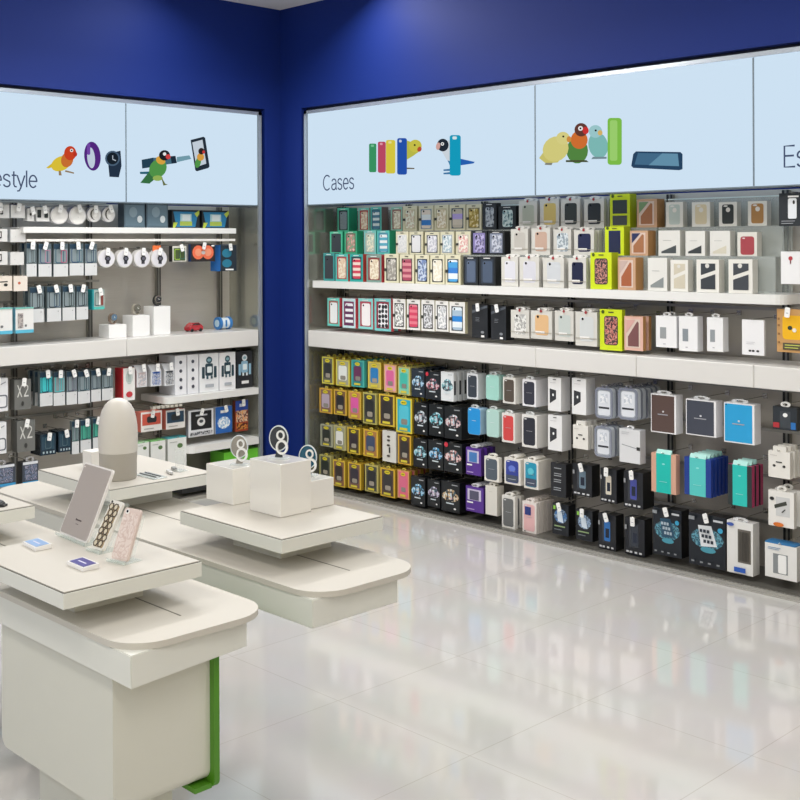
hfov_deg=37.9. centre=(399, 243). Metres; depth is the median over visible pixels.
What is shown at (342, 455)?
pack
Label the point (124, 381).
box
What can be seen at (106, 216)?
pack
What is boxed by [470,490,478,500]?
picture
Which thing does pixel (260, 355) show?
trim
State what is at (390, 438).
pack
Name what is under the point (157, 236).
upright
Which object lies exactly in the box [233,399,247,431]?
pack
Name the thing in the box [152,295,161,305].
watch
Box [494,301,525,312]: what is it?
hook
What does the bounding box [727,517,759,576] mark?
box
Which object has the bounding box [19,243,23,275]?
pack
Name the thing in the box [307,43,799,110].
trim
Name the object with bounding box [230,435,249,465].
stand
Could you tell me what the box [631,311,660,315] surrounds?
hook
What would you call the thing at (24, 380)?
hook
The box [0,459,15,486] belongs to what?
pack
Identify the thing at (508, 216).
box
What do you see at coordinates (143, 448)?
box
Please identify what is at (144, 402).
rail
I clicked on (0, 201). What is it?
rail
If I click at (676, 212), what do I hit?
box
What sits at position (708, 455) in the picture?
pack
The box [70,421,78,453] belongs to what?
pack
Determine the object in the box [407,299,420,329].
pack
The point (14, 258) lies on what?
box
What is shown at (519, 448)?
hook
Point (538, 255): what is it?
pack
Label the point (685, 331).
picture
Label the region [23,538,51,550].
block
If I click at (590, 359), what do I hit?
shelf
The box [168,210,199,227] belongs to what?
toy box
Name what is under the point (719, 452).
pack
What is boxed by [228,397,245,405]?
hook
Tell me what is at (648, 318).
box
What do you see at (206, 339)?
shelf
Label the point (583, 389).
box
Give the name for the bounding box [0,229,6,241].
speaker box
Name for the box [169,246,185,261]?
pack
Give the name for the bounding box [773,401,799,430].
pack
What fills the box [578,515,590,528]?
picture
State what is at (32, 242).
hook
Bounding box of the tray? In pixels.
[137,472,166,479]
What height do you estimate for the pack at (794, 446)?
0.142 m
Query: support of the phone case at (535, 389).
hanging from the hook at (556, 372)
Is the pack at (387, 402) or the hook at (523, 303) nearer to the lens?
the hook at (523, 303)
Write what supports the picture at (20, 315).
attached to the pack at (22, 317)
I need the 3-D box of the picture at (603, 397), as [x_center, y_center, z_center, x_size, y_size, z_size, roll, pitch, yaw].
[1.050,0.798,5.976,0.001,0.047,0.043,0,0,-44]
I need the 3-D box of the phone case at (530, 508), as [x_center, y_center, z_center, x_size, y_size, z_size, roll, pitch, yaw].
[0.715,1.483,6.339,0.029,0.188,0.097,0,0,-44]
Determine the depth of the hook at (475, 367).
6.90 m
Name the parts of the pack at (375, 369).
picture panel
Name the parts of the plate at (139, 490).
plate, dark trim, plate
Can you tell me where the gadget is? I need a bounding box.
[0,500,7,506]
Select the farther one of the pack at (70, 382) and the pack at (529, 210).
the pack at (70, 382)
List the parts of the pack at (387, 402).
picture panel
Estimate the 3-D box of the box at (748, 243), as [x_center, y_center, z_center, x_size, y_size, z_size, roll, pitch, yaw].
[1.659,0.005,5.516,0.047,0.114,0.101,0,0,-44]
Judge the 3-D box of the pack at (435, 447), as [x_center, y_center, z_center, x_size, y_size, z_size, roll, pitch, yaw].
[0.221,1.244,6.840,0.031,0.171,0.118,0,0,-44]
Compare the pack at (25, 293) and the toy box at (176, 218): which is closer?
the pack at (25, 293)
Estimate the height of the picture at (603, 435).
0.047 m
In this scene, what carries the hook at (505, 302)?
attached to the rail at (361, 292)
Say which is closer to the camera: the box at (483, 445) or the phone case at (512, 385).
the phone case at (512, 385)
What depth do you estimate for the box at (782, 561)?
5.28 m
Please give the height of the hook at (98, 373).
0.053 m
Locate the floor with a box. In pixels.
[0,496,799,799]
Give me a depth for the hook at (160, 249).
7.17 m
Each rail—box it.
[0,201,105,204]
[0,348,231,368]
[0,401,153,420]
[0,433,141,454]
[26,239,234,241]
[27,279,98,283]
[345,291,799,310]
[346,350,799,392]
[486,434,799,481]
[502,472,799,528]
[570,404,799,434]
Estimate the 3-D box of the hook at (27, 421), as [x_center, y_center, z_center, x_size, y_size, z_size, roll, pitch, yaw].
[-2.185,1.012,6.645,0.032,0.053,0.263,0,0,-44]
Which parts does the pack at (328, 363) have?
picture panel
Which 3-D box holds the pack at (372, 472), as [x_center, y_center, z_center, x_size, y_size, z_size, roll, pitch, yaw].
[-0.166,1.455,7.235,0.030,0.182,0.118,0,0,-44]
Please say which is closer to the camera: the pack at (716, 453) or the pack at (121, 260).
the pack at (716, 453)
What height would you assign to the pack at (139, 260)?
0.110 m
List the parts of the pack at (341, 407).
picture panel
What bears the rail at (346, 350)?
attached to the upright at (484, 366)
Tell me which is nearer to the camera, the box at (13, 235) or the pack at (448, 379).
the box at (13, 235)
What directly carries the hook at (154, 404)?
attached to the rail at (144, 402)
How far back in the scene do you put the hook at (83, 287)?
6.82 m
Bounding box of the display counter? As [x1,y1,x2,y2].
[0,520,257,799]
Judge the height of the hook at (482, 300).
0.024 m
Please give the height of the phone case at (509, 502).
0.199 m
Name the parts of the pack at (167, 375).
panel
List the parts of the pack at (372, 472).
picture panel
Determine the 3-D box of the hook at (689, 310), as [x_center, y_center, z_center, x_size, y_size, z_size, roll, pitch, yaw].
[1.390,0.347,5.811,0.249,0.024,0.024,0,0,-44]
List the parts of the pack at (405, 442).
picture panel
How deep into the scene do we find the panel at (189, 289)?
7.32 m
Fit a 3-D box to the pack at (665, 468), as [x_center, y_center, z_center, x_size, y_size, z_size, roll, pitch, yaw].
[1.311,1.123,5.738,0.037,0.212,0.140,0,0,-44]
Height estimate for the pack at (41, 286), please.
0.202 m
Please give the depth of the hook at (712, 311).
5.80 m
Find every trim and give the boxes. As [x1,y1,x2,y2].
[0,87,262,456]
[172,490,206,498]
[181,494,206,500]
[304,46,799,444]
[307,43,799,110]
[334,486,799,596]
[334,492,799,602]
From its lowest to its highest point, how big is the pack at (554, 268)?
0.176 m
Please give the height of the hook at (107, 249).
0.053 m
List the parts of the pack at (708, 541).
tablet frame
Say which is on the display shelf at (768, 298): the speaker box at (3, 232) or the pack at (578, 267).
the pack at (578, 267)
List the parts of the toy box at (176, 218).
white panel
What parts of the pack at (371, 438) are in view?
picture panel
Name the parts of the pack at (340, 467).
picture panel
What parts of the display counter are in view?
green panel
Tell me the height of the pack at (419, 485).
0.173 m
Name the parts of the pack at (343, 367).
picture panel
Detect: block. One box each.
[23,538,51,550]
[67,557,98,571]
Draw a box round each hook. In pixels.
[1,373,26,385]
[3,303,25,306]
[4,413,29,426]
[9,203,21,210]
[11,241,34,248]
[24,367,50,377]
[25,205,47,213]
[27,285,41,292]
[29,206,35,214]
[33,284,58,292]
[35,430,51,440]
[37,366,62,377]
[40,204,62,212]
[40,241,64,249]
[43,241,48,249]
[43,424,69,437]
[48,283,72,291]
[50,365,76,377]
[53,414,78,427]
[55,241,80,249]
[61,283,85,291]
[62,365,88,376]
[63,204,82,212]
[64,413,89,426]
[70,241,94,249]
[74,364,100,375]
[75,205,97,212]
[75,412,99,424]
[85,364,110,375]
[88,288,102,295]
[89,205,113,212]
[102,247,127,255]
[106,248,109,255]
[106,363,131,373]
[119,247,145,254]
[119,360,145,371]
[132,405,154,417]
[134,360,159,370]
[136,247,162,254]
[147,359,172,369]
[153,403,179,415]
[153,431,178,437]
[158,243,184,251]
[178,403,204,415]
[181,242,206,249]
[201,400,227,411]
[207,243,232,250]
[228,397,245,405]
[416,363,447,368]
[430,366,462,371]
[445,366,476,371]
[450,400,482,406]
[451,435,482,442]
[455,298,484,301]
[470,366,502,371]
[475,301,506,310]
[489,447,521,454]
[490,367,522,372]
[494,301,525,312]
[507,369,538,375]
[510,448,541,456]
[527,371,558,377]
[552,373,583,376]
[556,454,587,462]
[556,497,589,511]
[578,458,611,471]
[580,503,612,517]
[602,379,633,385]
[603,507,629,521]
[604,463,629,476]
[608,305,637,308]
[626,380,657,386]
[629,467,649,479]
[630,512,651,526]
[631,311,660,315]
[661,385,692,392]
[661,444,692,453]
[662,497,695,516]
[664,309,692,313]
[686,309,714,313]
[695,448,726,457]
[698,390,729,397]
[702,504,735,523]
[713,310,741,315]
[737,393,767,400]
[738,455,767,464]
[738,508,767,519]
[751,314,776,319]
[784,307,799,317]
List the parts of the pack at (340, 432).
picture panel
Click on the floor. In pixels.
(501, 667)
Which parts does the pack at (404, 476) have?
picture panel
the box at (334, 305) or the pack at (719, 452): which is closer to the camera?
the pack at (719, 452)
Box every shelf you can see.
[0,336,126,366]
[2,227,235,233]
[122,328,257,355]
[141,387,258,403]
[186,432,258,453]
[308,328,567,366]
[313,280,799,304]
[536,345,663,376]
[637,352,783,387]
[754,360,799,391]
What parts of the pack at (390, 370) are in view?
picture panel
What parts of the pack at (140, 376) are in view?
panel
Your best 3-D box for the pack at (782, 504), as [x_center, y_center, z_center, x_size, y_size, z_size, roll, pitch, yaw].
[1.741,1.195,5.293,0.029,0.186,0.124,0,0,-44]
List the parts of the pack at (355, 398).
picture panel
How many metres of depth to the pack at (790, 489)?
5.29 m
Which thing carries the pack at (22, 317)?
hanging from the hook at (4, 304)
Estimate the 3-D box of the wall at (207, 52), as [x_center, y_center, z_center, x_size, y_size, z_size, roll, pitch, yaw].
[-3.785,0.035,5.206,8.900,3.163,0.500,0,0,-44]
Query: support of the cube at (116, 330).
on the shelf at (84, 348)
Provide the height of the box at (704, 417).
0.191 m
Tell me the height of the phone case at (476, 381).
0.164 m
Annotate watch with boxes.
[108,313,117,323]
[131,304,140,314]
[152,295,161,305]
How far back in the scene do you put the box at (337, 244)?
7.58 m
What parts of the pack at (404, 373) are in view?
picture panel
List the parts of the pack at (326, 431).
picture panel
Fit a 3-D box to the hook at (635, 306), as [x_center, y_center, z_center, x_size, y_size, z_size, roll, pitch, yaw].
[1.159,0.336,6.045,0.249,0.024,0.024,0,0,-44]
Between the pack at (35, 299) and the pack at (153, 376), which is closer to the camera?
the pack at (35, 299)
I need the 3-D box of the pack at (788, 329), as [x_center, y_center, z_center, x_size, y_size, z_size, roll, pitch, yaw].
[1.781,0.398,5.285,0.048,0.195,0.126,0,0,-44]
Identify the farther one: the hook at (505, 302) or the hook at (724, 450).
the hook at (505, 302)
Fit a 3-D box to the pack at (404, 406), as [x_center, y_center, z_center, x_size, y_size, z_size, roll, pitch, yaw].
[0.035,1.033,7.029,0.030,0.225,0.137,0,0,-44]
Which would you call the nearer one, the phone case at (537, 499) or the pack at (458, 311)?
the phone case at (537, 499)
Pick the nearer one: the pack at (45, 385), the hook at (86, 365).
the pack at (45, 385)
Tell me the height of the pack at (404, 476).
0.183 m
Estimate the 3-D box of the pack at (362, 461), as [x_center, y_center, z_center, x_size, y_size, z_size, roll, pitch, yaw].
[-0.239,1.461,7.383,0.028,0.178,0.122,0,0,-44]
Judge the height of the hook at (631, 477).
0.052 m
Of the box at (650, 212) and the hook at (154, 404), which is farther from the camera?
the hook at (154, 404)
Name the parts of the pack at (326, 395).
picture panel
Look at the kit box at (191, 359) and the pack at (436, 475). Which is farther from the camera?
the kit box at (191, 359)
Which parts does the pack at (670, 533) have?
tablet frame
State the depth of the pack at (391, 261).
7.10 m
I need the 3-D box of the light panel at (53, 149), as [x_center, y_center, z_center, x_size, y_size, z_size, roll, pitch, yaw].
[-2.350,-0.536,6.364,1.874,0.597,0.134,0,0,-44]
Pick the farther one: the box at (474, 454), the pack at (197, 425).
the pack at (197, 425)
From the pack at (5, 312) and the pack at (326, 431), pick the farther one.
the pack at (326, 431)
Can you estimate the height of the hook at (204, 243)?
0.053 m
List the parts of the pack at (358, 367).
picture panel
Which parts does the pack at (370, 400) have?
picture panel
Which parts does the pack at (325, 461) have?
picture panel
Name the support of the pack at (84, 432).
hanging from the hook at (87, 420)
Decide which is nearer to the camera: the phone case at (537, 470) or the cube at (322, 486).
the cube at (322, 486)
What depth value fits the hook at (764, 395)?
5.60 m
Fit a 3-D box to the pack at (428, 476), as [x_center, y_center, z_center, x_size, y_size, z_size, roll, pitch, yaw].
[0.163,1.480,6.989,0.025,0.173,0.117,0,0,-44]
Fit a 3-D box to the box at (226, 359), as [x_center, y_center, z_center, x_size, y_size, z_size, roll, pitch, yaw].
[-1.167,0.830,7.601,0.127,0.241,0.167,0,0,-44]
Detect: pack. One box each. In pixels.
[0,307,12,333]
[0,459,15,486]
[12,307,33,333]
[17,456,37,483]
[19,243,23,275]
[23,286,34,306]
[24,243,36,276]
[28,287,43,322]
[28,369,41,404]
[30,431,55,455]
[33,370,40,405]
[36,244,51,276]
[38,371,52,406]
[41,286,45,320]
[45,286,60,321]
[48,428,70,452]
[51,243,67,276]
[51,371,64,405]
[61,286,74,320]
[65,371,76,404]
[68,243,83,275]
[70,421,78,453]
[75,286,87,319]
[77,370,89,403]
[79,419,90,452]
[83,244,96,275]
[86,207,100,221]
[88,289,104,309]
[90,370,100,401]
[91,418,98,448]
[97,250,114,267]
[101,207,114,221]
[101,369,112,400]
[114,250,132,266]
[132,249,149,266]
[132,364,146,387]
[135,409,161,431]
[146,364,160,386]
[149,245,166,266]
[160,363,174,385]
[161,407,184,429]
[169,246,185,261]
[186,407,213,437]
[188,244,214,261]
[210,245,236,270]
[213,405,231,433]
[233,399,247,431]
[319,386,333,413]
[319,453,333,476]
[320,423,333,447]
[322,355,335,384]
[327,452,339,458]
[333,451,344,457]
[333,458,347,487]
[334,388,348,415]
[334,424,347,450]
[336,358,352,386]
[339,450,350,456]
[347,426,362,454]
[348,389,362,419]
[348,461,363,489]
[351,358,366,387]
[355,460,369,488]
[363,358,371,386]
[363,391,378,424]
[363,428,380,457]
[365,463,380,492]
[368,360,383,389]
[369,427,384,456]
[372,461,386,466]
[377,461,391,465]
[379,392,396,426]
[380,466,397,497]
[382,429,401,462]
[384,254,399,282]
[384,362,398,392]
[393,299,406,328]
[396,231,410,253]
[396,396,414,433]
[398,365,412,395]
[398,433,413,465]
[398,468,411,499]
[400,254,415,282]
[402,396,420,401]
[403,206,418,230]
[405,433,419,437]
[406,467,417,475]
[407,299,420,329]
[409,231,425,253]
[411,368,426,397]
[411,475,427,506]
[412,466,423,473]
[413,437,428,468]
[414,402,428,435]
[415,255,429,283]
[418,474,434,478]
[419,205,433,230]
[421,300,436,330]
[425,232,440,254]
[425,371,440,399]
[425,472,441,476]
[428,439,443,470]
[428,478,440,507]
[429,403,445,436]
[430,255,445,283]
[434,205,449,230]
[435,300,450,331]
[440,231,456,254]
[441,371,456,401]
[441,477,476,513]
[444,403,478,439]
[444,439,478,473]
[445,255,462,284]
[448,370,461,400]
[449,204,467,229]
[449,301,467,333]
[456,231,471,254]
[457,370,466,399]
[466,204,481,229]
[472,304,492,338]
[491,305,513,339]
[501,254,519,286]
[511,226,530,254]
[511,307,530,338]
[519,198,539,228]
[519,254,541,286]
[530,254,545,286]
[531,225,552,254]
[531,308,554,339]
[540,197,560,227]
[542,225,557,254]
[543,255,566,287]
[553,226,573,254]
[554,255,568,287]
[555,308,575,341]
[561,196,582,228]
[568,255,588,288]
[571,196,584,228]
[573,420,590,449]
[574,227,596,254]
[575,309,599,346]
[577,255,590,287]
[582,419,595,448]
[584,196,606,227]
[585,227,601,251]
[587,418,600,425]
[594,423,614,457]
[595,196,609,226]
[595,385,615,418]
[604,384,619,417]
[604,422,619,456]
[609,421,623,455]
[618,385,640,420]
[629,384,645,419]
[634,384,650,418]
[638,383,655,417]
[643,382,660,391]
[651,449,679,494]
[652,504,688,558]
[684,453,712,497]
[688,452,716,496]
[689,509,732,570]
[698,451,720,495]
[702,450,724,494]
[706,449,727,493]
[728,460,754,507]
[732,459,758,506]
[742,458,762,504]
[768,445,792,479]
[768,486,796,528]
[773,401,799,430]
[775,484,799,526]
[777,309,799,352]
[778,444,796,477]
[783,443,799,476]
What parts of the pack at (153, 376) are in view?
panel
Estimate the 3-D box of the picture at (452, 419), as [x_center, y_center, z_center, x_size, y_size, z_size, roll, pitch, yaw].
[0.310,1.036,6.732,0.001,0.067,0.051,0,0,-44]
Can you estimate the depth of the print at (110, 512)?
3.05 m
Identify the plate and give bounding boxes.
[0,494,34,523]
[38,455,205,506]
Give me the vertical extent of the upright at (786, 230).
1.815 m
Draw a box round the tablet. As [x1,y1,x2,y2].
[60,462,114,542]
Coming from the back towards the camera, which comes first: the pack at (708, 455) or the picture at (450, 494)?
the picture at (450, 494)
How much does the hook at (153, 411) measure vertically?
0.053 m
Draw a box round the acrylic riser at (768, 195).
[668,195,778,199]
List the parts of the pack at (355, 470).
picture panel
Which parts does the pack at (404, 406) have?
picture panel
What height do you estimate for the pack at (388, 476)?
0.188 m
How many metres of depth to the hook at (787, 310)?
5.26 m
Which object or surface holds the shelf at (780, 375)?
attached to the upright
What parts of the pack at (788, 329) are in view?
text panel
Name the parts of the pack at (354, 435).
picture panel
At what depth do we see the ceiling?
7.55 m
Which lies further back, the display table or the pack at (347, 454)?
the pack at (347, 454)
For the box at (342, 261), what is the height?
0.174 m
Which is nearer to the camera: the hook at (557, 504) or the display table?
the display table
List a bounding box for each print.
[93,503,118,546]
[190,430,211,435]
[236,422,247,429]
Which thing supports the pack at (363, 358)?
hanging from the hook
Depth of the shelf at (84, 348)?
6.70 m
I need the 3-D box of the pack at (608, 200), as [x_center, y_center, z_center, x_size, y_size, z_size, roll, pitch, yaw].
[1.082,-0.166,6.268,0.025,0.174,0.130,0,0,-44]
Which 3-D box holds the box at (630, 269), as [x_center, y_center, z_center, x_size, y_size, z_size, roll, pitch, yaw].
[1.174,0.155,5.913,0.072,0.164,0.106,0,0,-44]
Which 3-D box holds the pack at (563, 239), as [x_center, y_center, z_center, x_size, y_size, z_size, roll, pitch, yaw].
[0.886,-0.013,6.287,0.029,0.156,0.118,0,0,-44]
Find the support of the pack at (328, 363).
hanging from the hook
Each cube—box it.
[83,448,98,466]
[99,323,125,337]
[123,314,149,336]
[144,305,169,334]
[206,458,249,504]
[250,454,310,517]
[311,472,333,508]
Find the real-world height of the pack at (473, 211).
0.151 m
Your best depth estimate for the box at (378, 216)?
7.43 m
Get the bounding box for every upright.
[10,203,17,483]
[86,204,92,416]
[155,234,161,437]
[216,207,222,405]
[342,207,348,419]
[405,204,412,360]
[481,201,488,480]
[567,255,575,525]
[666,194,675,502]
[782,190,791,540]
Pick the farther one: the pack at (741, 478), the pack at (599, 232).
the pack at (599, 232)
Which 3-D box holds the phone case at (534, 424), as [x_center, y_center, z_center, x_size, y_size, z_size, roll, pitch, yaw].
[0.749,1.013,6.371,0.122,0.195,0.104,0,0,-44]
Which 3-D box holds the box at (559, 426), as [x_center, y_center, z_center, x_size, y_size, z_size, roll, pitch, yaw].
[0.857,1.012,6.232,0.083,0.187,0.093,0,0,-44]
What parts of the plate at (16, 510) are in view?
plate, plate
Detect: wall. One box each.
[0,0,281,455]
[280,0,799,456]
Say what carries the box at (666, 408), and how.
hanging from the hook at (690, 387)
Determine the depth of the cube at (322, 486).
3.53 m
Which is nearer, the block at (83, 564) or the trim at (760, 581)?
the block at (83, 564)
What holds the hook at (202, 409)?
attached to the rail at (144, 402)
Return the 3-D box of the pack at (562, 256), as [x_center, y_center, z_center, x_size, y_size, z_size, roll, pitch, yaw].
[0.861,0.150,6.259,0.025,0.176,0.141,0,0,-44]
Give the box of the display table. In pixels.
[0,481,410,627]
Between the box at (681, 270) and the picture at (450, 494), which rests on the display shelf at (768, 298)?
the box at (681, 270)
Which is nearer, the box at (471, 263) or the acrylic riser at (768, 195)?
the acrylic riser at (768, 195)
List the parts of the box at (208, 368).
robot arm, robot arm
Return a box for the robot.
[213,316,232,329]
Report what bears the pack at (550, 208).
on the acrylic riser
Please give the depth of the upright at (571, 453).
6.45 m
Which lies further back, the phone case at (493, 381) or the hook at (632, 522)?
the phone case at (493, 381)
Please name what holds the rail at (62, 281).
attached to the upright at (89, 322)
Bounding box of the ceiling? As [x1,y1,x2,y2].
[225,0,320,9]
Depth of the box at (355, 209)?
7.66 m
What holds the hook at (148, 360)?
attached to the rail at (225, 349)
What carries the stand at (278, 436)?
on the cube at (280, 488)
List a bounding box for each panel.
[0,92,126,202]
[0,202,229,488]
[116,103,257,206]
[228,206,258,456]
[307,85,539,205]
[308,204,345,473]
[344,189,799,566]
[535,57,763,196]
[753,51,799,187]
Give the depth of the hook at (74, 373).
6.77 m
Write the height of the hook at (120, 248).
0.052 m
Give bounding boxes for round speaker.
[49,206,67,223]
[66,207,85,224]
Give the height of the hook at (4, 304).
0.024 m
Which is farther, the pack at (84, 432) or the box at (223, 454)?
the box at (223, 454)
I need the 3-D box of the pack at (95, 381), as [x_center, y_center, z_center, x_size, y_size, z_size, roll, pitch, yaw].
[-1.799,0.843,6.887,0.063,0.186,0.030,0,0,-44]
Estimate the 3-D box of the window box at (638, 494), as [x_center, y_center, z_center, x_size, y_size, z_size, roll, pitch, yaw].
[1.210,1.241,5.886,0.106,0.181,0.113,0,0,-44]
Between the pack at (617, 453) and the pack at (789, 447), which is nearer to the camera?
the pack at (789, 447)
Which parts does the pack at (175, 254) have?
dark panel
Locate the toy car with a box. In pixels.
[184,322,202,331]
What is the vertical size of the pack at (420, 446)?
0.169 m
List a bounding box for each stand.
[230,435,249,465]
[268,425,289,459]
[299,445,317,476]
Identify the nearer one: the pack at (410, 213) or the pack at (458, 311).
the pack at (458, 311)
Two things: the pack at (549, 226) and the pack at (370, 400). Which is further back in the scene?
the pack at (370, 400)
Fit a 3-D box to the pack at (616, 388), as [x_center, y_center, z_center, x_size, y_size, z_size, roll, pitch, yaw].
[1.091,0.814,6.017,0.029,0.172,0.108,0,0,-44]
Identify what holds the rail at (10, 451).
attached to the upright at (89, 322)
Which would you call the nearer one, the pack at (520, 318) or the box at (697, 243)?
the box at (697, 243)
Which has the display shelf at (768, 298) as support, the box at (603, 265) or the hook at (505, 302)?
the box at (603, 265)
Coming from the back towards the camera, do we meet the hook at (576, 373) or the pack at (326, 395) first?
the pack at (326, 395)
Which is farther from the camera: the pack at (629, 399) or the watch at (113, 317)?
the watch at (113, 317)
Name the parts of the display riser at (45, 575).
dark trim, plate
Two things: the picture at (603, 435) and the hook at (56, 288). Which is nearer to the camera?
the picture at (603, 435)
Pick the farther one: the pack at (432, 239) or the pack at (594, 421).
the pack at (432, 239)
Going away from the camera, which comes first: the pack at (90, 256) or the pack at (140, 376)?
the pack at (90, 256)
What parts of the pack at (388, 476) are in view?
picture panel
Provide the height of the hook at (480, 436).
0.024 m
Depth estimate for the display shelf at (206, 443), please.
7.49 m
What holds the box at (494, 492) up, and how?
hanging from the hook
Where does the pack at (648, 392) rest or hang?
hanging from the hook at (654, 381)
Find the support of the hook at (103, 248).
attached to the rail at (27, 240)
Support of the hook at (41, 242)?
attached to the rail at (27, 240)
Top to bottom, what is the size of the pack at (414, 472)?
0.183 m
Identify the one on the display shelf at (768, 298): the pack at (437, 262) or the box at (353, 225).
the pack at (437, 262)
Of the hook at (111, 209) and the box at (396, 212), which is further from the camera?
the box at (396, 212)
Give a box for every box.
[0,205,8,217]
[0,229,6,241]
[0,251,7,264]
[0,276,11,290]
[0,377,7,411]
[0,421,5,453]
[7,229,25,241]
[7,252,23,264]
[9,205,24,217]
[10,378,30,409]
[12,276,26,290]
[12,418,34,452]
[23,208,33,220]
[31,207,48,221]
[115,367,134,400]
[118,203,144,227]
[137,440,148,456]
[145,204,167,227]
[145,438,164,460]
[159,353,186,394]
[161,435,185,465]
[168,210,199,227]
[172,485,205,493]
[174,352,198,393]
[188,351,218,392]
[199,210,228,227]
[207,350,235,390]
[210,446,257,462]
[231,350,252,388]
[323,253,338,280]
[327,298,341,325]
[330,231,344,253]
[335,254,349,280]
[337,208,351,231]
[342,298,357,327]
[344,231,362,253]
[350,254,367,281]
[352,208,354,230]
[354,208,356,230]
[358,208,369,231]
[358,298,374,328]
[364,230,380,253]
[366,255,384,281]
[370,207,387,230]
[374,298,393,331]
[377,230,395,253]
[391,207,402,230]
[463,256,478,284]
[466,444,483,475]
[466,483,485,513]
[471,230,488,254]
[477,443,489,455]
[478,481,487,487]
[479,256,501,285]
[482,203,500,229]
[483,442,494,455]
[485,482,503,515]
[488,231,509,254]
[498,206,518,229]
[548,376,569,411]
[548,413,570,451]
[551,461,571,497]
[552,501,574,536]
[572,376,594,414]
[573,461,599,497]
[576,507,598,541]
[590,252,617,288]
[598,510,623,550]
[600,309,624,350]
[600,466,625,503]
[605,226,630,255]
[610,194,636,227]
[618,257,642,289]
[619,425,645,463]
[624,316,645,350]
[624,468,653,509]
[625,514,651,556]
[630,231,655,255]
[630,315,650,350]
[637,199,664,227]
[648,258,672,290]
[651,390,682,434]
[656,312,678,347]
[658,230,685,255]
[666,202,686,226]
[670,260,693,291]
[679,312,702,351]
[685,231,709,255]
[686,396,722,437]
[692,202,713,226]
[696,259,724,292]
[707,313,728,351]
[710,231,734,255]
[719,202,740,225]
[724,399,760,444]
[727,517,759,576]
[728,259,757,293]
[737,232,761,255]
[742,319,764,355]
[748,201,770,225]
[765,538,799,581]
[779,193,799,225]
[781,251,799,283]
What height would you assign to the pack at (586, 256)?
0.178 m
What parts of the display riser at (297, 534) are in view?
dark trim, plate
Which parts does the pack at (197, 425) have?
black panel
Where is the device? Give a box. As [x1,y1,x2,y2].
[98,398,137,481]
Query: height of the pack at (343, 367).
0.180 m
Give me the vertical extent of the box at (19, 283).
0.085 m
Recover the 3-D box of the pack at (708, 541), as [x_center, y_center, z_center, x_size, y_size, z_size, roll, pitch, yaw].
[1.488,1.422,5.575,0.085,0.248,0.196,0,0,-44]
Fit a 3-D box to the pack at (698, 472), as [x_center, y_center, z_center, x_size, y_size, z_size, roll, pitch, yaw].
[1.439,1.114,5.598,0.022,0.201,0.145,0,0,-44]
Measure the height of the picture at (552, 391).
0.079 m
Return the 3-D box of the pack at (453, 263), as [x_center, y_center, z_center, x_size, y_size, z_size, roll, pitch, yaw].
[0.318,0.155,6.752,0.029,0.172,0.118,0,0,-44]
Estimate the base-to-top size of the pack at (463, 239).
0.135 m
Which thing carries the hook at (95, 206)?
attached to the rail at (0, 201)
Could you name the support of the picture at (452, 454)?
attached to the pack at (454, 453)
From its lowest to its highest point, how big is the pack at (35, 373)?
0.197 m
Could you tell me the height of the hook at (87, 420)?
0.052 m
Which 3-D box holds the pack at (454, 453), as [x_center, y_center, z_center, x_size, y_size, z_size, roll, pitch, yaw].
[0.361,1.241,6.785,0.156,0.171,0.142,0,0,-44]
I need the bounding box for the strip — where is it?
[131,403,181,409]
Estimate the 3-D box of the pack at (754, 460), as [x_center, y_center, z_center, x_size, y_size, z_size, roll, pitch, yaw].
[1.655,1.121,5.497,0.026,0.209,0.123,0,0,-44]
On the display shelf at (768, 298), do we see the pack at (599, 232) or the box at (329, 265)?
the box at (329, 265)
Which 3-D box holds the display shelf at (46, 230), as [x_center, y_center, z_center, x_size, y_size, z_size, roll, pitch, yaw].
[-1.680,-0.076,7.152,1.473,0.034,0.266,0,0,-44]
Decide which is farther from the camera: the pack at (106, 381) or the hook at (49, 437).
the pack at (106, 381)
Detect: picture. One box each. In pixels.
[0,467,12,482]
[18,313,22,327]
[25,464,36,480]
[447,491,453,500]
[450,417,455,427]
[450,452,455,461]
[469,452,476,462]
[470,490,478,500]
[550,389,555,402]
[550,427,556,441]
[554,509,566,522]
[574,390,580,405]
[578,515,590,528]
[600,394,606,403]
[600,432,606,441]
[624,394,631,404]
[660,327,665,338]
[683,329,687,340]
[710,330,714,341]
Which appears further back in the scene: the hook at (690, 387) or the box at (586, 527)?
the box at (586, 527)
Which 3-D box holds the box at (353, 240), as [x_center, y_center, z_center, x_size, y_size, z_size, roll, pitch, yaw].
[-0.294,-0.004,7.511,0.058,0.148,0.120,0,0,-44]
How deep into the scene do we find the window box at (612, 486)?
5.95 m
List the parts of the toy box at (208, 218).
white panel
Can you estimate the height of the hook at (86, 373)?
0.052 m
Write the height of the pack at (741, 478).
0.209 m
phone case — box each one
[467,370,485,399]
[468,404,487,434]
[484,453,501,482]
[486,371,501,400]
[486,406,505,437]
[494,371,505,399]
[502,410,523,442]
[502,492,517,528]
[503,374,525,403]
[504,453,528,485]
[510,490,523,527]
[522,376,547,406]
[522,411,548,448]
[522,498,538,533]
[524,455,551,489]
[531,497,542,532]
[535,496,546,531]
[539,495,549,530]
[543,494,553,529]
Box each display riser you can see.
[0,528,201,611]
[180,502,382,558]
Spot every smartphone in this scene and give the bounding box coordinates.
[92,500,124,551]
[112,507,142,561]
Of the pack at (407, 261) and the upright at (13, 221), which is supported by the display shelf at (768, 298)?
the pack at (407, 261)
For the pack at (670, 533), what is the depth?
5.70 m

